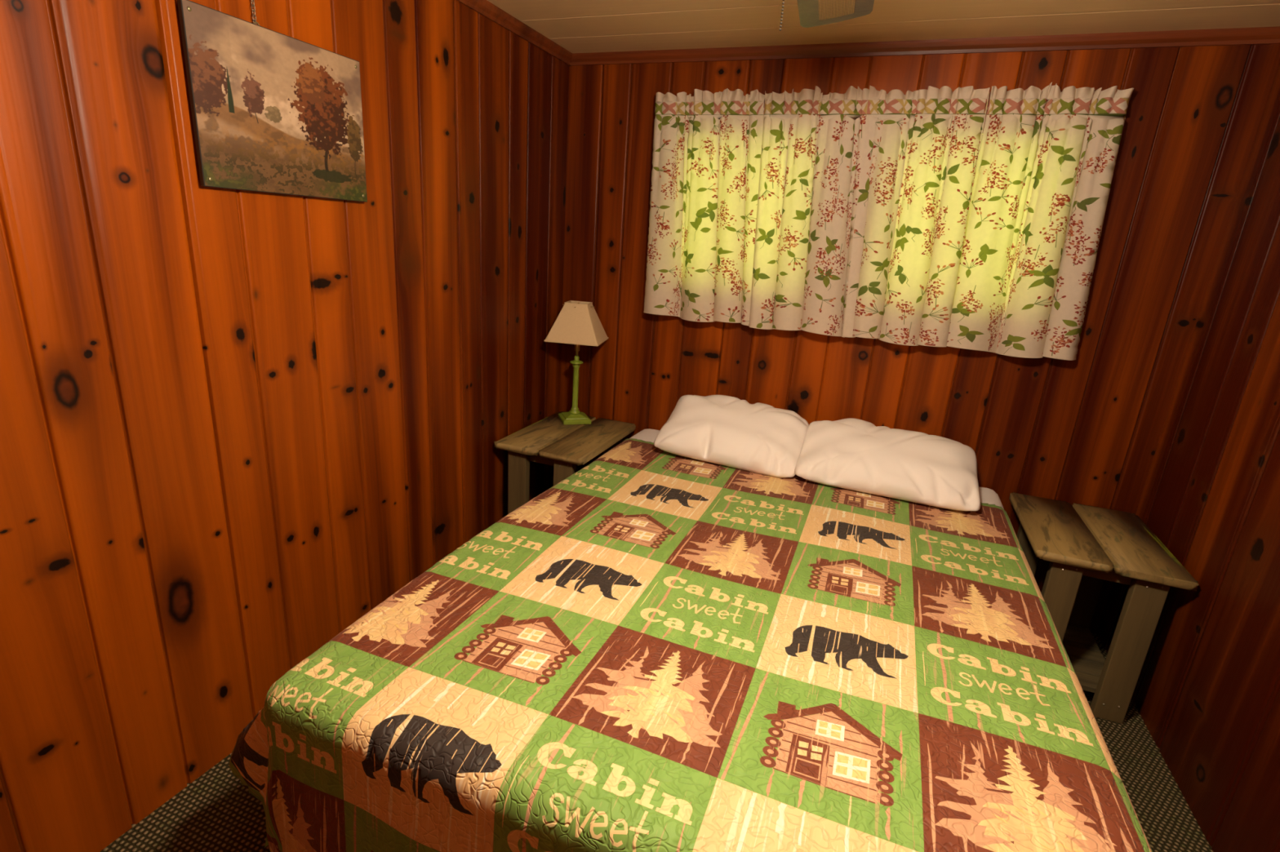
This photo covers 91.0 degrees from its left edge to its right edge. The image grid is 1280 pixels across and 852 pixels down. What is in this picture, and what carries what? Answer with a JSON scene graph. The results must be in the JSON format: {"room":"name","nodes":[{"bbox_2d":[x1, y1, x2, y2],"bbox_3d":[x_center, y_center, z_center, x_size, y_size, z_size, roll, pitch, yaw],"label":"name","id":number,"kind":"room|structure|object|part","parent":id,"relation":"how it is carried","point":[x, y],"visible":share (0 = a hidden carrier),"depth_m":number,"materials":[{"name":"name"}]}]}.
{"room":"cabin bedroom","nodes":[
{"label":"cabin bedroom","id":0,"kind":"room"},
{"bbox_2d":[0,0,569,851],"bbox_3d":[-0.978,-0.177,1.536,0.011,2.128,3.300,10,18,19],"label":"wall","id":1,"kind":"structure","parent":0,"point":[235,424],"depth_m":1.52,"materials":[{"name":"brown wood"}]},
{"bbox_2d":[177,0,367,202],"bbox_3d":[-0.855,-0.795,1.520,0.020,0.448,0.472,10,18,19],"label":"landscape picture","id":2,"kind":"object","parent":1,"relation":"attached to","point":[273,112],"visible":1,"depth_m":1.48,"materials":[{"name":"brown"}]},
{"bbox_3d":[-0.871,-0.951,1.415,0.008,0.091,0.008,-4,18,-24],"label":"hanging chain","id":3,"kind":"part","parent":2,"relation":"part of","materials":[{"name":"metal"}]},
{"bbox_2d":[456,0,572,65],"bbox_3d":[-0.893,-1.171,1.230,0.026,0.040,3.300,10,18,19],"label":"trim","id":4,"kind":"structure","parent":1,"relation":"attached to","point":[486,8],"depth_m":2.31,"materials":[{"name":"brown wood"}]},
{"bbox_2d":[100,633,1213,851],"bbox_3d":[0.094,1.061,1.452,2.480,0.050,3.320,10,18,19],"label":"floor","id":5,"kind":"structure","parent":0,"point":[215,812],"depth_m":1.60,"materials":[{"name":"carpet"}]},
{"bbox_2d":[493,411,635,514],"bbox_3d":[-0.331,0.291,2.873,0.413,0.548,0.592,10,18,19],"label":"nightstand","id":6,"kind":"object","parent":5,"relation":"on","point":[548,441],"visible":0.53,"depth_m":2.65,"materials":[{"name":"brown wood"}]},
{"bbox_3d":[-0.519,0.346,2.691,0.085,0.524,0.035,10,18,19],"label":"leg","id":7,"kind":"part","parent":6,"relation":"part of","materials":[{"name":"brown wood"}]},
{"bbox_3d":[-0.320,0.381,2.620,0.085,0.524,0.035,10,18,19],"label":"leg","id":8,"kind":"part","parent":6,"relation":"part of","materials":[{"name":"brown wood"}]},
{"bbox_2d":[543,300,608,425],"bbox_3d":[-0.293,-0.290,2.898,0.244,0.553,0.244,6,17,7],"label":"table lamp","id":9,"kind":"object","parent":6,"relation":"on","point":[577,323],"visible":1,"depth_m":2.77,"materials":[{"name":"beige fabric"}]},
{"bbox_3d":[-0.285,-0.396,2.866,0.244,0.006,0.244,6,17,7],"label":"shade trim","id":10,"kind":"part","parent":9,"relation":"part of","materials":[{"name":"beige fabric"}]},
{"bbox_3d":[-0.280,-0.473,2.843,0.240,0.164,0.240,6,17,7],"label":"lamp shade","id":11,"kind":"part","parent":9,"relation":"part of","materials":[{"name":"beige fabric"}]},
{"bbox_2d":[573,344,579,355],"bbox_3d":[-0.288,-0.360,2.877,0.026,0.081,0.026,10,18,19],"label":"socket","id":12,"kind":"object","parent":9,"relation":"attached to","point":[576,347],"depth_m":2.87,"materials":[{"name":"gold metal"}]},
{"bbox_3d":[-0.275,-0.551,2.819,0.105,0.006,0.105,6,17,7],"label":"shade trim","id":13,"kind":"part","parent":9,"relation":"part of","materials":[{"name":"beige fabric"}]},
{"bbox_3d":[-0.340,0.225,3.133,0.085,0.524,0.035,10,18,19],"label":"leg","id":14,"kind":"part","parent":6,"relation":"part of","materials":[{"name":"brown wood"}]},
{"bbox_3d":[-0.141,0.260,3.062,0.085,0.524,0.035,10,18,19],"label":"leg","id":15,"kind":"part","parent":6,"relation":"part of","materials":[{"name":"brown wood"}]},
{"bbox_2d":[1008,492,1198,724],"bbox_3d":[1.519,0.617,2.220,0.417,0.541,0.559,10,18,19],"label":"nightstand","id":16,"kind":"object","parent":5,"relation":"on","point":[1084,546],"visible":0.77,"depth_m":2.02,"materials":[{"name":"brown wood"}]},
{"bbox_3d":[1.499,0.554,2.466,0.085,0.516,0.035,10,18,19],"label":"leg","id":17,"kind":"part","parent":16,"relation":"part of","materials":[{"name":"brown wood"}]},
{"bbox_3d":[1.331,0.667,2.053,0.085,0.516,0.035,10,18,19],"label":"leg","id":18,"kind":"part","parent":16,"relation":"part of","materials":[{"name":"brown wood"}]},
{"bbox_3d":[1.704,0.590,2.393,0.085,0.516,0.035,10,18,19],"label":"leg","id":19,"kind":"part","parent":16,"relation":"part of","materials":[{"name":"brown wood"}]},
{"bbox_3d":[1.537,0.703,1.979,0.085,0.516,0.035,10,18,19],"label":"leg","id":20,"kind":"part","parent":16,"relation":"part of","materials":[{"name":"brown wood"}]},
{"bbox_3d":[0.330,0.636,1.921,1.504,0.522,1.997,10,18,19],"label":"bed","id":21,"kind":"object","parent":5,"relation":"on","visible":0},
{"bbox_2d":[229,438,1152,851],"bbox_3d":[0.288,0.662,1.769,1.888,0.546,1.981,10,18,19],"label":"quilt","id":22,"kind":"object","parent":21,"relation":"on","point":[656,650],"visible":0.94,"depth_m":1.24,"materials":[{"name":"green fabric"}]},
{"bbox_2d":[653,395,808,477],"bbox_3d":[0.388,0.020,2.608,0.586,0.229,0.362,10,18,21],"label":"pillow","id":23,"kind":"object","parent":22,"relation":"on","point":[761,438],"visible":1,"depth_m":2.52,"materials":[{"name":"white fabric"}]},
{"bbox_2d":[794,417,981,511],"bbox_3d":[0.943,0.125,2.408,0.645,0.210,0.362,10,18,18],"label":"pillow","id":24,"kind":"object","parent":22,"relation":"on","point":[852,454],"visible":1,"depth_m":2.32,"materials":[{"name":"white fabric"}]},
{"bbox_2d":[630,428,1004,509],"bbox_3d":[0.632,0.291,2.596,1.546,0.242,0.423,10,18,19],"label":"fitted sheet","id":25,"kind":"object","parent":21,"relation":"on","point":[987,495],"visible":0.11,"depth_m":2.48,"materials":[{"name":"white fabric"}]},
{"bbox_2d":[487,0,1279,53],"bbox_3d":[0.230,-0.997,0.822,2.440,0.007,3.300,10,18,19],"label":"ceiling","id":26,"kind":"structure","parent":0,"point":[577,26],"depth_m":2.07,"materials":[{"name":"beige wood"}]},
{"bbox_2d":[779,0,874,31],"bbox_3d":[0.245,-0.734,0.710,0.995,0.428,0.995,-7,20,-32],"label":"ceiling fan","id":27,"kind":"object","parent":26,"relation":"hanging from","point":[812,13],"visible":1,"depth_m":1.26,"materials":[{"name":"brown metal"}]},
{"bbox_3d":[0.210,-0.678,0.882,0.004,0.218,0.003,10,18,19],"label":"pull chain","id":28,"kind":"part","parent":27,"relation":"part of","materials":[{"name":"silver metal"}]},
{"bbox_3d":[0.356,-0.798,1.135,0.070,0.007,0.362,8,17,15],"label":"cane panel","id":29,"kind":"part","parent":27,"relation":"part of","materials":[{"name":"beige wicker"}]},
{"bbox_2d":[559,44,1279,634],"bbox_3d":[0.764,-0.384,2.616,2.440,2.128,0.011,10,18,19],"label":"wall","id":30,"kind":"structure","parent":0,"point":[1086,429],"depth_m":2.41,"materials":[{"name":"brown wood"}]},
{"bbox_2d":[570,26,1279,65],"bbox_3d":[0.825,-1.377,2.299,2.440,0.040,0.026,10,18,19],"label":"trim","id":31,"kind":"structure","parent":30,"relation":"attached to","point":[1254,35],"depth_m":2.19,"materials":[{"name":"brown wood"}]},
{"bbox_3d":[0.826,-1.177,2.341,1.630,0.018,0.046,10,18,19],"label":"curtain rod","id":32,"kind":"object","parent":30,"relation":"attached to","visible":0},
{"bbox_2d":[643,88,764,325],"bbox_3d":[0.274,-0.894,2.615,0.534,0.905,0.111,10,18,19],"label":"curtain","id":33,"kind":"object","parent":32,"relation":"hanging from","point":[706,155],"visible":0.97,"depth_m":2.58,"materials":[{"name":"white fabric"}]},
{"bbox_2d":[749,85,869,337],"bbox_3d":[0.649,-0.821,2.453,0.426,0.906,0.068,10,18,19],"label":"curtain","id":34,"kind":"object","parent":32,"relation":"hanging from","point":[811,151],"visible":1,"depth_m":2.44,"materials":[{"name":"white fabric"}]},
{"bbox_2d":[842,85,990,346],"bbox_3d":[0.995,-0.758,2.327,0.420,0.904,0.068,10,18,19],"label":"curtain","id":35,"kind":"object","parent":32,"relation":"hanging from","point":[919,160],"visible":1,"depth_m":2.31,"materials":[{"name":"white fabric"}]},
{"bbox_2d":[946,82,1133,360],"bbox_3d":[1.384,-0.695,2.194,0.455,0.910,0.096,8,17,14],"label":"curtain","id":36,"kind":"object","parent":32,"relation":"hanging from","point":[1045,167],"visible":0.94,"depth_m":2.18,"materials":[{"name":"white fabric"}]},
{"bbox_2d":[1097,62,1279,851],"bbox_3d":[1.300,0.222,0.722,0.011,2.128,3.300,10,18,19],"label":"wall","id":37,"kind":"structure","parent":0,"point":[1206,692],"depth_m":1.80,"materials":[{"name":"brown wood"}]}
]}

